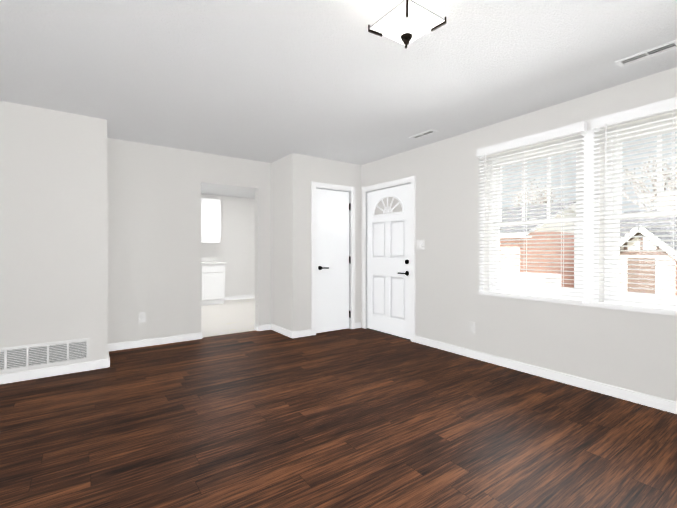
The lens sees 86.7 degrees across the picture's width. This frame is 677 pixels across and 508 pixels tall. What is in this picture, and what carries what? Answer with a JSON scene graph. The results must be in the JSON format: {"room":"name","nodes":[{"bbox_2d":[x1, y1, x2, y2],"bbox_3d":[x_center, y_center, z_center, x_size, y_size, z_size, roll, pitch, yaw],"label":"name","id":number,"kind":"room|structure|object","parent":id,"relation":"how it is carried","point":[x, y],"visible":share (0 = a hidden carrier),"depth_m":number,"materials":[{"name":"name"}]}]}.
{"room":"empty living room","nodes":[
{"label":"empty living room","id":0,"kind":"room"},
{"bbox_2d":[0,101,107,373],"bbox_3d":[-3.718,-0.098,2.994,2.980,2.440,0.785,0,0,-35],"label":"wall","id":1,"kind":"structure","parent":0,"point":[53,230],"depth_m":3.29,"materials":[{"name":"white paint"}]},
{"bbox_2d":[0,338,89,372],"bbox_3d":[-2.706,0.916,3.227,0.763,0.210,0.016,0,0,-35],"label":"air vent","id":2,"kind":"object","parent":1,"relation":"in","point":[15,358],"visible":1,"depth_m":3.25,"materials":[{"name":"white metal"}]},
{"bbox_2d":[0,355,109,383],"bbox_3d":[-3.472,1.082,2.688,2.967,0.084,0.021,0,0,-35],"label":"baseboard","id":3,"kind":"structure","parent":1,"relation":"attached to","point":[105,363],"depth_m":3.29,"materials":[{"name":"white wood"}]},
{"bbox_2d":[107,138,270,343],"bbox_3d":[-1.385,-0.112,5.056,3.213,2.440,0.120,0,0,-35],"label":"wall","id":4,"kind":"structure","parent":0,"point":[154,232],"depth_m":4.43,"materials":[{"name":"white paint"}]},
{"bbox_2d":[139,312,145,321],"bbox_3d":[-2.354,0.758,4.296,0.072,0.116,0.008,0,0,-35],"label":"outlet","id":5,"kind":"object","parent":4,"relation":"attached to","point":[142,316],"visible":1,"depth_m":4.30,"materials":[{"name":"white plastic"}]},
{"bbox_2d":[108,332,201,350],"bbox_3d":[-2.220,1.071,4.392,1.073,0.084,0.017,0,0,-35],"label":"baseboard","id":6,"kind":"structure","parent":4,"relation":"attached to","point":[187,337],"depth_m":4.37,"materials":[{"name":"white wood"}]},
{"bbox_2d":[254,324,267,330],"bbox_3d":[-0.673,1.062,5.648,1.376,0.084,0.017,0,0,-35],"label":"baseboard","id":7,"kind":"structure","parent":4,"relation":"attached to","point":[257,327],"depth_m":5.18,"materials":[{"name":"white wood"}]},
{"bbox_2d":[201,194,254,296],"bbox_3d":[-3.461,-0.131,7.880,3.333,2.440,0.150,0,0,-35],"label":"wall","id":8,"kind":"structure","parent":0,"point":[234,249],"depth_m":8.52,"materials":[{"name":"white paint"}]},
{"bbox_2d":[201,257,216,260],"bbox_3d":[-3.599,0.130,7.677,2.010,0.100,0.020,0,0,-35],"label":"backsplash","id":9,"kind":"structure","parent":8,"relation":"attached to","point":[202,258],"depth_m":8.13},
{"bbox_2d":[201,198,220,242],"bbox_3d":[-2.910,-0.732,7.974,0.495,0.980,0.322,0,0,-35],"label":"upper cabinet","id":10,"kind":"object","parent":8,"relation":"attached to","point":[210,220],"depth_m":7.86,"materials":[{"name":"white wood"}]},
{"bbox_2d":[224,295,254,300],"bbox_3d":[-3.364,1.047,7.856,3.213,0.084,0.013,0,0,-35],"label":"baseboard","id":11,"kind":"structure","parent":8,"relation":"attached to","point":[245,296],"depth_m":8.57,"materials":[{"name":"white wood"}]},
{"bbox_2d":[271,155,288,329],"bbox_3d":[-0.784,-0.112,5.062,0.100,2.440,0.565,0,0,-35],"label":"wall","id":12,"kind":"structure","parent":0,"point":[279,242],"depth_m":5.02,"materials":[{"name":"white paint"}]},
{"bbox_2d":[268,324,291,337],"bbox_3d":[-0.795,1.067,4.992,0.017,0.084,0.681,0,0,-35],"label":"baseboard","id":13,"kind":"structure","parent":12,"relation":"attached to","point":[278,329],"depth_m":5.00,"materials":[{"name":"white wood"}]},
{"bbox_2d":[289,153,360,331],"bbox_3d":[-0.158,-0.112,5.098,1.163,2.440,0.100,0,0,-35],"label":"wall","id":14,"kind":"structure","parent":0,"point":[305,171],"depth_m":4.84,"materials":[{"name":"white paint"}]},
{"bbox_2d":[292,329,311,337],"bbox_3d":[-0.481,1.068,4.806,0.278,0.084,0.016,0,0,-35],"label":"baseboard","id":15,"kind":"structure","parent":14,"relation":"attached to","point":[296,334],"depth_m":4.80,"materials":[{"name":"white wood"}]},
{"bbox_2d":[311,182,354,334],"bbox_3d":[-0.091,0.061,5.137,0.742,2.100,0.116,0,0,-35],"label":"door frame","id":16,"kind":"structure","parent":14,"relation":"attached to","point":[327,186],"depth_m":5.17,"materials":[{"name":"white wood"}]},
{"bbox_2d":[316,189,350,332],"bbox_3d":[-0.065,0.095,5.115,0.594,2.001,0.089,0,0,-35],"label":"closet door","id":17,"kind":"structure","parent":14,"relation":"in","point":[333,261],"depth_m":5.11,"materials":[{"name":"white painted wood"},{"name":"black metal"}]},
{"bbox_2d":[0,298,676,507],"bbox_3d":[-1.733,1.183,2.850,6.343,0.120,10.370,0,0,-35],"label":"floor","id":18,"kind":"structure","parent":0,"point":[361,417],"depth_m":2.26,"materials":[{"name":"brown wood"}]},
{"bbox_2d":[201,265,224,305],"bbox_3d":[-2.829,0.654,7.869,0.495,0.870,0.602,0,0,-35],"label":"base cabinet","id":19,"kind":"object","parent":18,"relation":"on","point":[212,280],"depth_m":7.62,"materials":[{"name":"white wood"}]},
{"bbox_2d":[201,261,224,264],"bbox_3d":[-3.425,0.202,7.432,2.010,0.040,0.620,0,0,-35],"label":"countertop","id":20,"kind":"structure","parent":19,"relation":"on","point":[202,262],"depth_m":7.64,"materials":[{"name":"white stone"}]},
{"bbox_2d":[0,0,676,198],"bbox_3d":[-1.651,-1.377,2.891,6.543,0.120,10.370,0,0,-35],"label":"ceiling","id":21,"kind":"structure","parent":0,"point":[269,81],"depth_m":2.51,"materials":[{"name":"paint"}]},
{"bbox_2d":[368,0,446,48],"bbox_3d":[0.331,-1.158,1.743,0.275,0.303,0.275,0,0,-35],"label":"pendant light","id":22,"kind":"object","parent":21,"relation":"hanging from","point":[405,22],"visible":1,"depth_m":1.70,"materials":[{"name":"white glass"}]},
{"bbox_2d":[409,129,438,139],"bbox_3d":[0.941,-1.320,3.969,0.120,0.008,0.320,0,0,-35],"label":"ceiling vent","id":23,"kind":"object","parent":21,"relation":"in","point":[423,134],"visible":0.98,"depth_m":3.95,"materials":[{"name":"white metal"}]},
{"bbox_2d":[615,39,676,66],"bbox_3d":[2.028,-1.309,2.350,0.120,0.008,0.320,0,0,-35],"label":"ceiling vent","id":24,"kind":"object","parent":21,"relation":"in","point":[652,52],"visible":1,"depth_m":2.34,"materials":[{"name":"white metal"}]},
{"bbox_2d":[254,67,676,401],"bbox_3d":[0.936,0.140,4.735,0.200,2.940,10.370,0,0,-35],"label":"wall","id":25,"kind":"structure","parent":0,"point":[632,350],"depth_m":3.50,"materials":[{"name":"white paint"}]},
{"bbox_2d":[362,176,414,341],"bbox_3d":[0.743,0.062,4.993,0.216,2.100,1.043,0,0,-35],"label":"door frame","id":26,"kind":"structure","parent":25,"relation":"attached to","point":[400,182],"depth_m":4.93,"materials":[{"name":"white wood"}]},
{"bbox_2d":[367,184,410,338],"bbox_3d":[0.677,0.096,4.947,0.103,2.006,0.879,0,0,-35],"label":"front door","id":27,"kind":"structure","parent":25,"relation":"in","point":[388,260],"depth_m":4.92,"materials":[{"name":"white painted wood"},{"name":"glass"},{"name":"black metal"}]},
{"bbox_2d":[367,328,410,340],"bbox_3d":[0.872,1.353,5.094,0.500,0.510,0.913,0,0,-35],"label":"front door threshold sill","id":28,"kind":"structure","parent":25,"relation":"attached to","point":[389,334],"depth_m":4.93,"materials":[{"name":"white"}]},
{"bbox_2d":[417,240,423,248],"bbox_3d":[1.013,-0.118,4.439,0.014,0.116,0.118,0,0,-35],"label":"switch plate","id":29,"kind":"object","parent":25,"relation":"attached to","point":[420,244],"visible":1,"depth_m":4.44,"materials":[{"name":"white plastic"}]},
{"bbox_2d":[469,322,474,333],"bbox_3d":[1.434,0.791,3.856,0.008,0.116,0.072,0,0,-35],"label":"outlet","id":30,"kind":"object","parent":25,"relation":"attached to","point":[471,327],"visible":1,"depth_m":3.85,"materials":[{"name":"white plastic"}]},
{"bbox_2d":[489,138,581,299],"bbox_3d":[1.894,-0.306,3.457,0.092,1.413,0.900,0,0,-35],"label":"window","id":31,"kind":"structure","parent":25,"relation":"in","point":[559,293],"depth_m":3.44,"materials":[{"name":"white plastic"}]},
{"bbox_2d":[477,121,586,302],"bbox_3d":[1.743,-0.341,3.349,0.074,1.492,0.982,0,0,-35],"label":"window blind","id":32,"kind":"object","parent":31,"relation":"attached to","point":[575,128],"visible":0.98,"depth_m":3.28,"materials":[{"name":"white plastic"}]},
{"bbox_2d":[415,336,676,413],"bbox_3d":[2.355,1.083,2.553,0.017,0.084,4.807,0,0,-35],"label":"baseboard","id":33,"kind":"structure","parent":25,"relation":"attached to","point":[638,397],"depth_m":3.11,"materials":[{"name":"white wood"}]},
{"bbox_2d":[479,116,676,315],"bbox_3d":[2.143,-0.329,3.002,0.212,1.518,2.020,0,0,-35],"label":"window","id":34,"kind":"structure","parent":25,"relation":"in","point":[635,300],"depth_m":2.93,"materials":[{"name":"white plastic"}]},
{"bbox_2d":[591,97,676,312],"bbox_3d":[2.339,-0.335,2.509,0.074,1.492,0.982,0,0,-35],"label":"window blind","id":35,"kind":"object","parent":34,"relation":"attached to","point":[641,111],"visible":0.96,"depth_m":2.68,"materials":[{"name":"white plastic"}]},
{"label":"outside","id":36,"kind":"structure","parent":0,"visible":0},
{"bbox_3d":[27.059,3.908,25.324,66.207,4.875,110.000,0,0,-35],"label":"ground","id":37,"kind":"structure","parent":36,"visible":0},
{"bbox_2d":[500,271,560,286],"bbox_3d":[5.145,1.270,10.749,1.800,1.400,4.400,0,0,-35],"label":"car","id":38,"kind":"object","parent":37,"relation":"on","point":[514,279],"depth_m":9.86,"materials":[{"name":"white paint"}]},
{"bbox_2d":[500,202,575,287],"bbox_3d":[7.067,-0.032,20.807,8.920,6.215,12.100,0,0,-35],"label":"house","id":39,"kind":"structure","parent":37,"relation":"on","point":[541,252],"depth_m":15.16,"materials":[{"name":"brick"}]},
{"bbox_2d":[511,179,567,205],"bbox_3d":[14.994,-1.275,27.539,4.210,9.272,3.711,0,0,-35],"label":"tree","id":40,"kind":"object","parent":37,"relation":"on","point":[535,195],"depth_m":27.15,"materials":[{"name":"grey plant"}]},
{"bbox_2d":[620,192,676,294],"bbox_3d":[18.304,0.344,11.737,10.080,6.262,14.900,0,0,-35],"label":"house","id":41,"kind":"structure","parent":37,"relation":"on","point":[648,258],"depth_m":13.41,"materials":[{"name":"brick"}]},
{"bbox_2d":[622,157,676,209],"bbox_3d":[20.356,-1.302,22.563,5.125,9.544,6.206,0,0,-35],"label":"tree","id":42,"kind":"object","parent":37,"relation":"on","point":[643,191],"depth_m":22.91,"materials":[{"name":"grey plant"}]},
{"bbox_2d":[645,172,676,207],"bbox_3d":[11.689,-0.138,11.233,3.257,5.315,2.829,0,0,-35],"label":"tree","id":43,"kind":"object","parent":37,"relation":"on","point":[669,183],"depth_m":11.30,"materials":[{"name":"grey plant"}]}
]}

